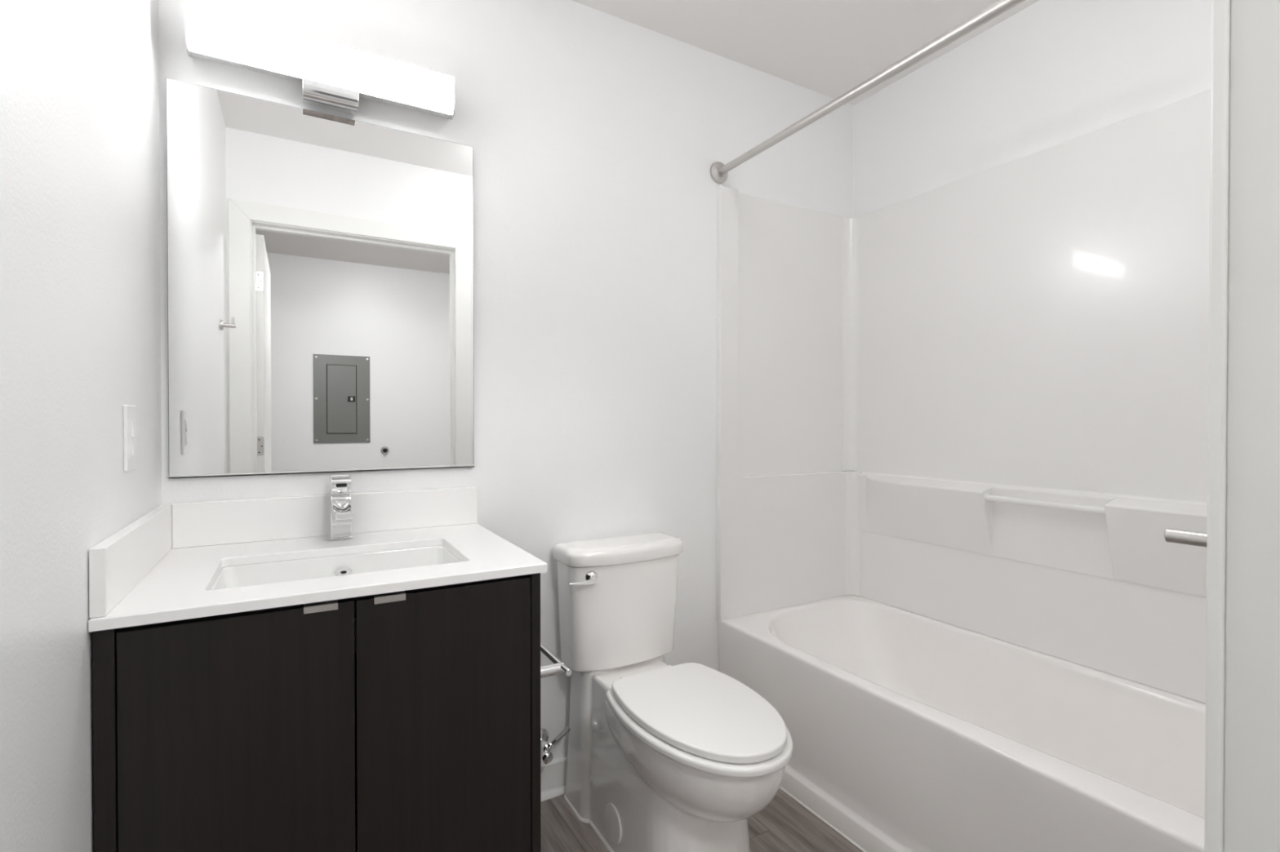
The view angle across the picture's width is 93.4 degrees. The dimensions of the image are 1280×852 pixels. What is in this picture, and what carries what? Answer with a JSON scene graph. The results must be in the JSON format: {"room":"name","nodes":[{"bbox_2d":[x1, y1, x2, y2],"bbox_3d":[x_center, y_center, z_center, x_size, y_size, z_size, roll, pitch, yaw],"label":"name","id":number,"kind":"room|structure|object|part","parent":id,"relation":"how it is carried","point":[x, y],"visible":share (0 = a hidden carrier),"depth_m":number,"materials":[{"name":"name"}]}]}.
{"room":"bathroom","nodes":[
{"label":"bathroom","id":0,"kind":"room"},
{"bbox_2d":[0,0,161,851],"bbox_3d":[-0.755,-0.084,0.684,0.100,2.435,1.517,0,1,-30],"label":"wall","id":1,"kind":"structure","parent":0,"point":[80,268],"depth_m":0.80,"materials":[{"name":"white paint"}]},
{"bbox_2d":[123,404,137,471],"bbox_3d":[-0.926,0.021,1.098,0.011,0.118,0.071,0,1,-30],"label":"switch plate","id":2,"kind":"object","parent":1,"relation":"attached to","point":[130,433],"visible":1,"depth_m":1.08,"materials":[{"name":"white plastic"}]},
{"bbox_3d":[-0.925,0.021,1.098,0.002,0.070,0.035,0,1,-30],"label":"device frame","id":3,"kind":"part","parent":2,"relation":"part of","materials":[{"name":"white plastic"}]},
{"bbox_2d":[158,0,853,763],"bbox_3d":[-0.130,-0.095,1.971,2.460,2.435,0.100,0,1,-30],"label":"wall","id":4,"kind":"structure","parent":0,"point":[596,137],"depth_m":1.87,"materials":[{"name":"white paint"}]},
{"bbox_2d":[165,78,474,479],"bbox_3d":[-0.772,-0.335,1.537,0.690,0.906,0.010,0,1,-30],"label":"wall mirror","id":5,"kind":"object","parent":4,"relation":"attached to","point":[320,265],"visible":1,"depth_m":1.51,"materials":[{"name":"grey mirror"}]},
{"bbox_2d":[184,2,455,119],"bbox_3d":[-0.763,-0.864,1.496,0.579,0.140,0.084,0,1,-30],"label":"vanity light","id":6,"kind":"object","parent":4,"relation":"attached to","point":[333,77],"visible":1,"depth_m":1.45,"materials":[{"name":"white"}]},
{"bbox_2d":[172,486,477,548],"bbox_3d":[-0.764,0.225,1.542,0.689,0.102,0.020,0,1,-30],"label":"backsplash","id":7,"kind":"structure","parent":4,"relation":"attached to","point":[202,523],"depth_m":1.49,"materials":[{"name":"white stone"}]},
{"bbox_2d":[540,755,567,801],"bbox_3d":[-0.097,1.072,1.928,0.860,0.102,0.023,0,1,-30],"label":"baseboard","id":8,"kind":"structure","parent":4,"relation":"attached to","point":[553,775],"depth_m":1.83,"materials":[{"name":"white paint"}]},
{"bbox_2d":[540,726,570,764],"bbox_3d":[-0.262,0.936,1.790,0.102,0.085,0.097,0,1,-30],"label":"shutoff valve","id":9,"kind":"object","parent":4,"relation":"attached to","point":[547,757],"visible":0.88,"depth_m":1.77,"materials":[{"name":"silver metal"}]},
{"bbox_3d":[-0.271,0.961,1.750,0.036,0.035,0.035,0,1,-30],"label":"valve handle","id":10,"kind":"part","parent":9,"relation":"part of","materials":[{"name":"silver metal"}]},
{"bbox_2d":[710,0,1026,183],"bbox_3d":[0.654,-0.892,1.479,0.074,0.074,1.516,0,1,-30],"label":"shower curtain rod","id":11,"kind":"object","parent":4,"relation":"attached to","point":[718,171],"visible":1,"depth_m":1.53,"materials":[{"name":"silver metal"}]},
{"bbox_2d":[541,788,862,851],"bbox_3d":[0.840,1.187,0.319,5.100,0.100,3.950,0,1,-30],"label":"floor","id":12,"kind":"structure","parent":0,"point":[784,825],"depth_m":1.67,"materials":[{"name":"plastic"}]},
{"bbox_2d":[92,573,541,851],"bbox_3d":[-0.642,0.713,1.304,0.697,0.832,0.556,0,1,-30],"label":"vanity cabinet","id":13,"kind":"object","parent":12,"relation":"on","point":[264,730],"visible":0.87,"depth_m":1.05,"materials":[{"name":"black wood"}]},
{"bbox_3d":[-0.649,0.668,0.995,0.324,0.716,0.019,0,1,-30],"label":"door","id":14,"kind":"part","parent":13,"relation":"part of","materials":[{"name":"brown wood"}]},
{"bbox_2d":[88,486,546,631],"bbox_3d":[-0.637,0.237,1.299,0.708,0.120,0.568,0,1,-30],"label":"countertop","id":15,"kind":"structure","parent":13,"relation":"on","point":[164,566],"depth_m":1.30,"materials":[{"name":"white stone"}]},
{"bbox_2d":[210,545,461,657],"bbox_3d":[-0.616,0.372,1.261,0.487,0.150,0.316,0,1,-30],"label":"undermount sink","id":16,"kind":"object","parent":15,"relation":"in","point":[258,574],"visible":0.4,"depth_m":1.36,"materials":[{"name":"white ceramic"}]},
{"bbox_2d":[329,475,352,540],"bbox_3d":[-0.716,0.200,1.449,0.048,0.154,0.162,0,1,-30],"label":"faucet","id":17,"kind":"object","parent":15,"relation":"on","point":[340,504],"visible":1,"depth_m":1.47,"materials":[{"name":"silver metal"}]},
{"bbox_3d":[-0.742,0.145,1.493,0.045,0.044,0.059,0,1,-30],"label":"handle","id":18,"kind":"part","parent":17,"relation":"part of","materials":[{"name":"silver metal"}]},
{"bbox_3d":[-0.741,0.275,1.493,0.048,0.004,0.051,0,1,-30],"label":"plate","id":19,"kind":"part","parent":17,"relation":"part of","materials":[{"name":"silver metal"}]},
{"bbox_3d":[-0.704,0.200,1.428,0.045,0.045,0.114,0,1,-30],"label":"spout","id":20,"kind":"part","parent":17,"relation":"part of","materials":[{"name":"silver metal"}]},
{"bbox_3d":[-0.552,0.313,1.043,0.052,0.012,0.020,0,1,-30],"label":"edge pull","id":21,"kind":"part","parent":13,"relation":"part of","materials":[{"name":"silver metal"}]},
{"bbox_3d":[-0.456,0.312,1.097,0.053,0.012,0.020,0,1,-30],"label":"edge pull","id":22,"kind":"part","parent":13,"relation":"part of","materials":[{"name":"silver metal"}]},
{"bbox_3d":[-0.366,0.667,1.156,0.321,0.716,0.019,0,1,-30],"label":"door","id":23,"kind":"part","parent":13,"relation":"part of","materials":[{"name":"brown wood"}]},
{"bbox_3d":[-0.348,0.712,1.473,0.020,0.832,0.552,0,1,-30],"label":"panel","id":24,"kind":"part","parent":13,"relation":"part of","materials":[{"name":"brown wood"}]},
{"bbox_2d":[540,644,571,678],"bbox_3d":[-0.230,0.540,1.370,0.086,0.044,0.176,0,1,-30],"label":"toilet paper holder","id":25,"kind":"object","parent":13,"relation":"attached to","point":[558,667],"visible":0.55,"depth_m":1.33,"materials":[{"name":"silver metal"}]},
{"bbox_3d":[-0.203,0.540,1.330,0.075,0.024,0.024,0,1,-30],"label":"post","id":26,"kind":"part","parent":25,"relation":"part of","materials":[{"name":"silver metal"}]},
{"bbox_2d":[553,532,792,851],"bbox_3d":[0.085,0.740,1.590,0.404,0.773,0.763,0,1,-30],"label":"toilet","id":27,"kind":"object","parent":12,"relation":"on","point":[662,757],"visible":1,"depth_m":1.57,"materials":[{"name":"white ceramic"}]},
{"bbox_3d":[-0.161,0.440,1.694,0.082,0.017,0.017,0,1,-30],"label":"flush lever","id":28,"kind":"part","parent":27,"relation":"part of","materials":[{"name":"silver metal"}]},
{"bbox_3d":[-0.053,0.557,1.842,0.376,0.310,0.159,0,1,-30],"label":"tank","id":29,"kind":"part","parent":27,"relation":"part of","materials":[{"name":"white ceramic"}]},
{"bbox_3d":[-0.052,0.376,1.839,0.394,0.050,0.177,0,1,-30],"label":"tank lid","id":30,"kind":"part","parent":27,"relation":"part of","materials":[{"name":"white ceramic"}]},
{"bbox_3d":[0.085,0.921,1.602,0.344,0.411,0.745,0,1,-30],"label":"bowl","id":31,"kind":"part","parent":27,"relation":"part of","materials":[{"name":"white ceramic"}]},
{"bbox_3d":[0.154,0.718,1.479,0.360,0.021,0.503,0,1,-30],"label":"seat","id":32,"kind":"part","parent":27,"relation":"part of","materials":[{"name":"white plastic"}]},
{"bbox_3d":[0.154,0.695,1.479,0.334,0.018,0.477,0,1,-30],"label":"seat lid","id":33,"kind":"part","parent":27,"relation":"part of","materials":[{"name":"white plastic"}]},
{"bbox_2d":[717,595,1205,851],"bbox_3d":[0.940,0.909,1.658,0.676,0.436,1.514,0,1,-30],"label":"bathtub","id":34,"kind":"object","parent":12,"relation":"on","point":[909,731],"visible":0.83,"depth_m":1.62,"materials":[{"name":"white ceramic"}]},
{"bbox_2d":[571,0,1039,105],"bbox_3d":[0.840,-1.348,0.297,5.100,0.100,3.950,0,1,-30],"label":"ceiling","id":35,"kind":"structure","parent":0,"point":[829,48],"depth_m":2.00,"materials":[{"name":"white paint"}]},
{"bbox_2d":[853,0,1211,217],"bbox_3d":[1.296,-0.094,1.852,0.100,2.435,1.517,0,1,-30],"label":"wall","id":36,"kind":"structure","parent":0,"point":[1051,73],"depth_m":1.89,"materials":[{"name":"white paint"}]},
{"bbox_2d":[716,88,1210,703],"bbox_3d":[0.948,-0.075,1.654,0.696,1.531,1.516,0,1,-30],"label":"tub surround","id":37,"kind":"object","parent":36,"relation":"attached to","point":[978,402],"visible":0.93,"depth_m":1.96,"materials":[{"name":"white plastic"}]},
{"bbox_3d":[0.571,-0.080,2.297,0.676,1.531,0.026,0,1,-30],"label":"panel","id":38,"kind":"part","parent":37,"relation":"part of","materials":[{"name":"white plastic"}]},
{"bbox_3d":[0.861,-0.081,2.437,0.067,1.530,0.066,0,1,-30],"label":"corner post","id":39,"kind":"part","parent":37,"relation":"part of","materials":[{"name":"white plastic"}]},
{"bbox_2d":[866,475,993,555],"bbox_3d":[0.999,0.305,2.159,0.068,0.228,0.499,0,1,-30],"label":"soap shelf","id":40,"kind":"object","parent":37,"relation":"attached to","point":[952,514],"depth_m":2.11,"materials":[{"name":"white plastic"}]},
{"bbox_2d":[1104,497,1207,596],"bbox_3d":[1.419,0.312,1.421,0.068,0.228,0.530,0,1,-30],"label":"soap shelf","id":41,"kind":"object","parent":37,"relation":"attached to","point":[1140,557],"depth_m":1.56,"materials":[{"name":"white plastic"}]},
{"bbox_3d":[0.693,-0.083,0.567,4.900,2.435,0.120,0,1,-30],"label":"wall","id":42,"kind":"structure","parent":0,"visible":0},
{"bbox_2d":[1164,528,1207,547],"bbox_3d":[0.639,0.128,0.663,0.042,0.042,0.096,0,1,-30],"label":"handle","id":43,"kind":"object","parent":42,"relation":"attached to","point":[1171,535],"visible":0.36,"depth_m":0.68,"materials":[{"name":"silver metal"}]},
{"bbox_2d":[1204,0,1231,851],"bbox_3d":[0.130,0.076,0.324,1.066,2.123,0.012,0,1,-30],"label":"trim","id":44,"kind":"structure","parent":42,"relation":"attached to","point":[1220,9],"depth_m":0.55,"materials":[{"name":"white paint"}]},
{"bbox_2d":[1223,0,1279,851],"bbox_3d":[0.167,0.110,0.269,0.940,2.055,0.120,0,1,-30],"label":"wall","id":45,"kind":"structure","parent":42,"relation":"attached to","point":[1251,795],"depth_m":0.53,"materials":[{"name":"white paint"}]}
]}

